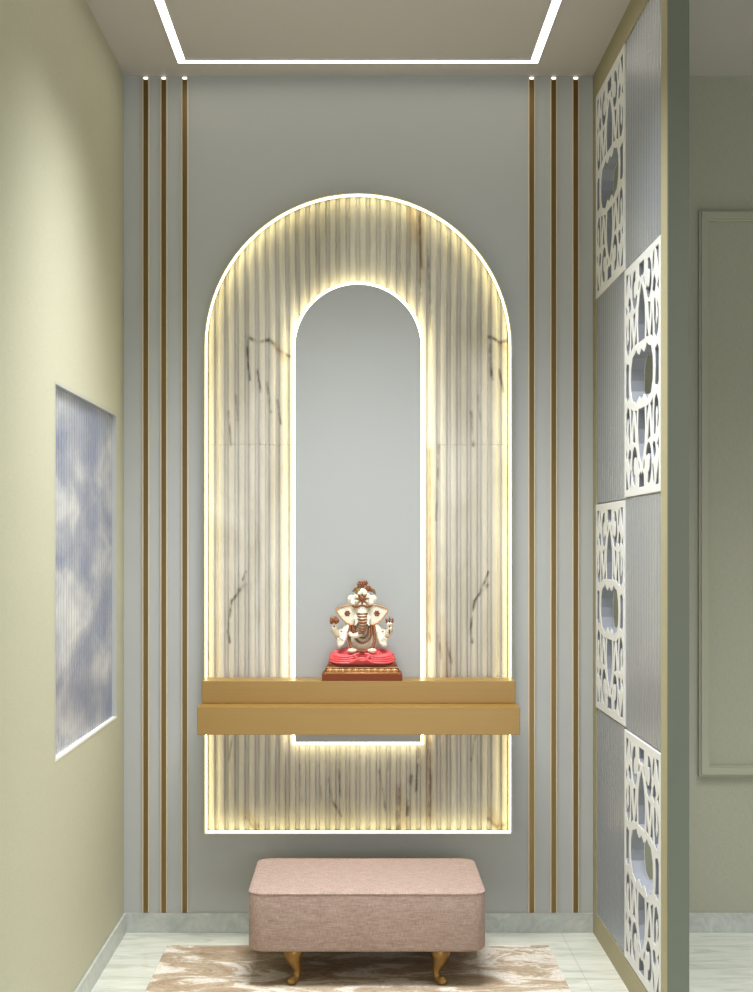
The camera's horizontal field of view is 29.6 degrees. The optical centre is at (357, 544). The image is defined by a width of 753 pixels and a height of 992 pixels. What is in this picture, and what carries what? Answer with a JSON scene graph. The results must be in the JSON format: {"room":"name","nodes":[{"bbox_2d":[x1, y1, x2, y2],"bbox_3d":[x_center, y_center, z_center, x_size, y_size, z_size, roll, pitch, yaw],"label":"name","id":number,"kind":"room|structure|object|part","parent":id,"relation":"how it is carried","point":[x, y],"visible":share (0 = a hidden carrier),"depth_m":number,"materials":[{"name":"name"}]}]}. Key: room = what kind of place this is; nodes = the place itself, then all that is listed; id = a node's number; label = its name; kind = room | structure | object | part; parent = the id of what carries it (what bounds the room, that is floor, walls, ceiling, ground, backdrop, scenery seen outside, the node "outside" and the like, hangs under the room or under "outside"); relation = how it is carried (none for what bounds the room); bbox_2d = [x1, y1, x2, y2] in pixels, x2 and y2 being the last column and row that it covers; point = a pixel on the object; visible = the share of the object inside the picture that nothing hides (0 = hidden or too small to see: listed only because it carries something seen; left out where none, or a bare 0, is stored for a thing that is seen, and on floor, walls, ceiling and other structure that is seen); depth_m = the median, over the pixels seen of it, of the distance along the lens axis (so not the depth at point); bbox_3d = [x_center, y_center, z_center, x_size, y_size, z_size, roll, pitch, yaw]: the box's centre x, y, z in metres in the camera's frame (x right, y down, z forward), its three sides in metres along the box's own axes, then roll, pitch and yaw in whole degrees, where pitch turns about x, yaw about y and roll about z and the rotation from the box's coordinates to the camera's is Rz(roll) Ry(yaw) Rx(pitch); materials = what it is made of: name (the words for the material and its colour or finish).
{"room":"home prayer room","nodes":[
{"label":"home prayer room","id":0,"kind":"room"},
{"bbox_2d":[0,0,123,991],"bbox_3d":[-0.798,-0.129,1.500,0.120,2.700,6.000,0,0,0],"label":"wall","id":1,"kind":"structure","parent":0,"point":[62,82],"depth_m":3.37,"materials":[{"name":"beige paint"}]},
{"bbox_2d":[55,381,116,761],"bbox_3d":[-0.767,0.065,3.917,0.061,0.928,0.886,0,0,0],"label":"window","id":2,"kind":"structure","parent":1,"relation":"in","point":[85,430],"depth_m":3.89,"materials":[{"name":"white"}]},
{"bbox_2d":[74,913,125,991],"bbox_3d":[-0.734,1.190,1.496,0.008,0.061,5.992,0,0,0],"label":"baseboard","id":3,"kind":"structure","parent":1,"relation":"attached to","point":[95,970],"depth_m":4.09,"materials":[{"name":"grey stone"}]},
{"bbox_2d":[86,0,752,75],"bbox_3d":[0.921,-1.529,1.560,3.558,0.100,6.120,0,0,0],"label":"ceiling","id":4,"kind":"structure","parent":0,"point":[720,31],"depth_m":4.12,"materials":[{"name":"grey paint"}]},
{"bbox_2d":[154,0,561,63],"bbox_3d":[0.000,-1.477,3.165,1.106,0.005,2.406,0,0,0],"label":"recessed light","id":5,"kind":"object","parent":4,"relation":"in","point":[161,5],"visible":1,"depth_m":4.34,"materials":[{"name":"glowing white light diffuser"}]},
{"bbox_2d":[91,933,752,991],"bbox_3d":[0.921,1.271,1.560,3.558,0.100,6.120,0,0,0],"label":"floor","id":6,"kind":"structure","parent":0,"point":[718,962],"depth_m":4.22,"materials":[{"name":"stone"}]},
{"bbox_2d":[145,945,570,991],"bbox_3d":[0.000,1.218,3.857,1.160,0.006,0.950,0,0,0],"label":"rug","id":7,"kind":"object","parent":6,"relation":"on","point":[181,968],"visible":0.9,"depth_m":4.05,"materials":[{"name":"beige carpet"}]},
{"bbox_2d":[248,858,484,984],"bbox_3d":[0.025,1.082,4.130,0.657,0.264,0.443,0,0,0],"label":"ottoman","id":8,"kind":"object","parent":7,"relation":"on","point":[435,906],"visible":1,"depth_m":3.91,"materials":[{"name":"fabric"}]},
{"bbox_3d":[-0.177,1.161,3.944,0.055,0.106,0.050,0,0,0],"label":"leg","id":9,"kind":"part","parent":8,"relation":"part of","materials":[{"name":"gold metal"}]},
{"bbox_3d":[0.227,1.161,3.944,0.055,0.106,0.050,0,0,0],"label":"leg","id":10,"kind":"part","parent":8,"relation":"part of","materials":[{"name":"gold metal"}]},
{"bbox_2d":[124,76,752,912],"bbox_3d":[0.921,-0.129,4.560,3.558,2.700,0.120,0,0,0],"label":"wall","id":11,"kind":"structure","parent":0,"point":[260,148],"depth_m":4.50,"materials":[{"name":"grey paint"}]},
{"bbox_2d":[142,77,148,912],"bbox_3d":[-0.669,-0.158,4.496,0.022,2.634,0.007,0,0,0],"label":"metal strip","id":12,"kind":"object","parent":11,"relation":"attached to","point":[145,80],"visible":1,"depth_m":4.49,"materials":[{"name":"brown metal"}]},
{"bbox_2d":[160,77,166,912],"bbox_3d":[-0.612,-0.158,4.496,0.022,2.634,0.007,0,0,0],"label":"metal strip","id":13,"kind":"object","parent":11,"relation":"attached to","point":[163,80],"visible":1,"depth_m":4.49,"materials":[{"name":"brown metal"}]},
{"bbox_2d":[181,77,187,912],"bbox_3d":[-0.546,-0.158,4.496,0.022,2.634,0.007,0,0,0],"label":"metal strip","id":14,"kind":"object","parent":11,"relation":"attached to","point":[184,80],"visible":1,"depth_m":4.49,"materials":[{"name":"brown metal"}]},
{"bbox_2d":[204,193,511,833],"bbox_3d":[0.000,-0.098,4.477,0.962,2.003,0.044,0,0,0],"label":"arch panel","id":15,"kind":"object","parent":11,"relation":"attached to","point":[254,784],"visible":0.73,"depth_m":4.49,"materials":[{"name":"stone"}]},
{"bbox_2d":[197,677,519,734],"bbox_3d":[0.002,0.488,4.341,0.959,0.152,0.212,0,0,0],"label":"wall shelf","id":16,"kind":"object","parent":15,"relation":"attached to","point":[229,705],"visible":0.98,"depth_m":4.24,"materials":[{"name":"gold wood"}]},
{"bbox_2d":[322,580,401,680],"bbox_3d":[0.013,0.260,4.378,0.244,0.304,0.119,0,0,0],"label":"statue","id":17,"kind":"object","parent":16,"relation":"on","point":[361,661],"visible":1,"depth_m":4.34,"materials":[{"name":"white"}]},
{"bbox_3d":[0.013,0.161,4.375,0.091,0.062,0.049,0,0,0],"label":"crown","id":18,"kind":"part","parent":17,"relation":"part of","materials":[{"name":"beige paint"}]},
{"bbox_2d":[292,282,423,743],"bbox_3d":[0.000,-0.099,4.465,0.410,1.445,0.034,0,0,0],"label":"panel","id":19,"kind":"object","parent":11,"relation":"attached to","point":[358,347],"visible":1,"depth_m":4.45,"materials":[{"name":"grey paint"}]},
{"bbox_2d":[126,913,592,932],"bbox_3d":[0.002,1.190,4.496,1.479,0.061,0.008,0,0,0],"label":"baseboard","id":20,"kind":"structure","parent":11,"relation":"attached to","point":[135,922],"depth_m":4.49,"materials":[{"name":"grey stone"}]},
{"bbox_2d":[528,77,534,912],"bbox_3d":[0.547,-0.158,4.496,0.022,2.634,0.007,0,0,0],"label":"metal strip","id":21,"kind":"object","parent":11,"relation":"attached to","point":[531,80],"visible":1,"depth_m":4.49,"materials":[{"name":"brown metal"}]},
{"bbox_2d":[550,77,556,912],"bbox_3d":[0.617,-0.158,4.496,0.022,2.634,0.007,0,0,0],"label":"metal strip","id":22,"kind":"object","parent":11,"relation":"attached to","point":[553,80],"visible":1,"depth_m":4.49,"materials":[{"name":"brown metal"}]},
{"bbox_2d":[572,77,578,912],"bbox_3d":[0.686,-0.158,4.496,0.022,2.634,0.007,0,0,0],"label":"metal strip","id":23,"kind":"object","parent":11,"relation":"attached to","point":[575,80],"visible":1,"depth_m":4.49,"materials":[{"name":"brown metal"}]},
{"bbox_2d":[689,913,752,932],"bbox_3d":[1.742,1.190,4.496,1.915,0.061,0.008,0,0,0],"label":"baseboard","id":24,"kind":"structure","parent":11,"relation":"attached to","point":[698,922],"depth_m":4.49,"materials":[{"name":"grey stone"}]},
{"bbox_2d":[698,210,752,776],"bbox_3d":[1.711,-0.163,4.490,1.277,1.782,0.020,0,0,0],"label":"trim","id":25,"kind":"structure","parent":11,"relation":"attached to","point":[705,217],"depth_m":4.48,"materials":[{"name":"beige paint"}]},
{"bbox_2d":[593,0,666,991],"bbox_3d":[0.763,-0.129,3.956,0.044,2.700,1.088,0,0,0],"label":"wall","id":26,"kind":"structure","parent":0,"point":[634,10],"depth_m":3.48,"materials":[{"name":"beige paint"}]},
{"bbox_2d":[596,44,625,298],"bbox_3d":[0.759,-1.080,4.204,0.038,0.630,0.475,0,0,0],"label":"lattice panel","id":27,"kind":"object","parent":26,"relation":"attached to","point":[611,98],"visible":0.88,"depth_m":4.22,"materials":[{"name":"white laminate"}]},
{"bbox_2d":[596,500,625,725],"bbox_3d":[0.759,0.190,4.204,0.038,0.630,0.475,0,0,0],"label":"lattice panel","id":28,"kind":"object","parent":26,"relation":"attached to","point":[610,517],"visible":0.83,"depth_m":4.23,"materials":[{"name":"white laminate"}]},
{"bbox_2d":[597,708,626,952],"bbox_3d":[0.749,0.827,4.204,0.012,0.636,0.474,0,0,0],"label":"glass panel","id":29,"kind":"object","parent":26,"relation":"attached to","point":[610,733],"visible":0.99,"depth_m":4.18,"materials":[{"name":"grey glass"}]},
{"bbox_2d":[597,273,628,503],"bbox_3d":[0.749,-0.446,4.204,0.012,0.634,0.474,0,0,0],"label":"glass panel","id":30,"kind":"object","parent":26,"relation":"attached to","point":[610,305],"visible":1,"depth_m":4.18,"materials":[{"name":"grey glass"}]},
{"bbox_2d":[624,235,660,497],"bbox_3d":[0.759,-0.446,3.728,0.038,0.630,0.475,0,0,0],"label":"lattice panel","id":31,"kind":"object","parent":26,"relation":"attached to","point":[642,278],"visible":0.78,"depth_m":3.76,"materials":[{"name":"white laminate"}]},
{"bbox_2d":[624,729,660,991],"bbox_3d":[0.759,0.827,3.728,0.038,0.630,0.475,0,0,0],"label":"lattice panel","id":32,"kind":"object","parent":26,"relation":"attached to","point":[642,760],"visible":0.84,"depth_m":3.76,"materials":[{"name":"white laminate"}]},
{"bbox_2d":[626,493,660,750],"bbox_3d":[0.749,0.190,3.728,0.012,0.634,0.474,0,0,0],"label":"glass panel","id":33,"kind":"object","parent":26,"relation":"attached to","point":[643,513],"visible":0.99,"depth_m":3.70,"materials":[{"name":"grey glass"}]},
{"bbox_2d":[626,0,660,268],"bbox_3d":[0.749,-1.080,3.728,0.012,0.629,0.474,0,0,0],"label":"glass panel","id":34,"kind":"object","parent":26,"relation":"attached to","point":[643,46],"visible":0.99,"depth_m":3.70,"materials":[{"name":"grey glass"}]},
{"bbox_2d":[667,0,688,991],"bbox_3d":[0.764,-0.129,3.406,0.051,2.700,0.012,0,0,0],"label":"trim","id":35,"kind":"structure","parent":26,"relation":"attached to","point":[677,10],"depth_m":3.40,"materials":[{"name":"grey paint"}]}
]}

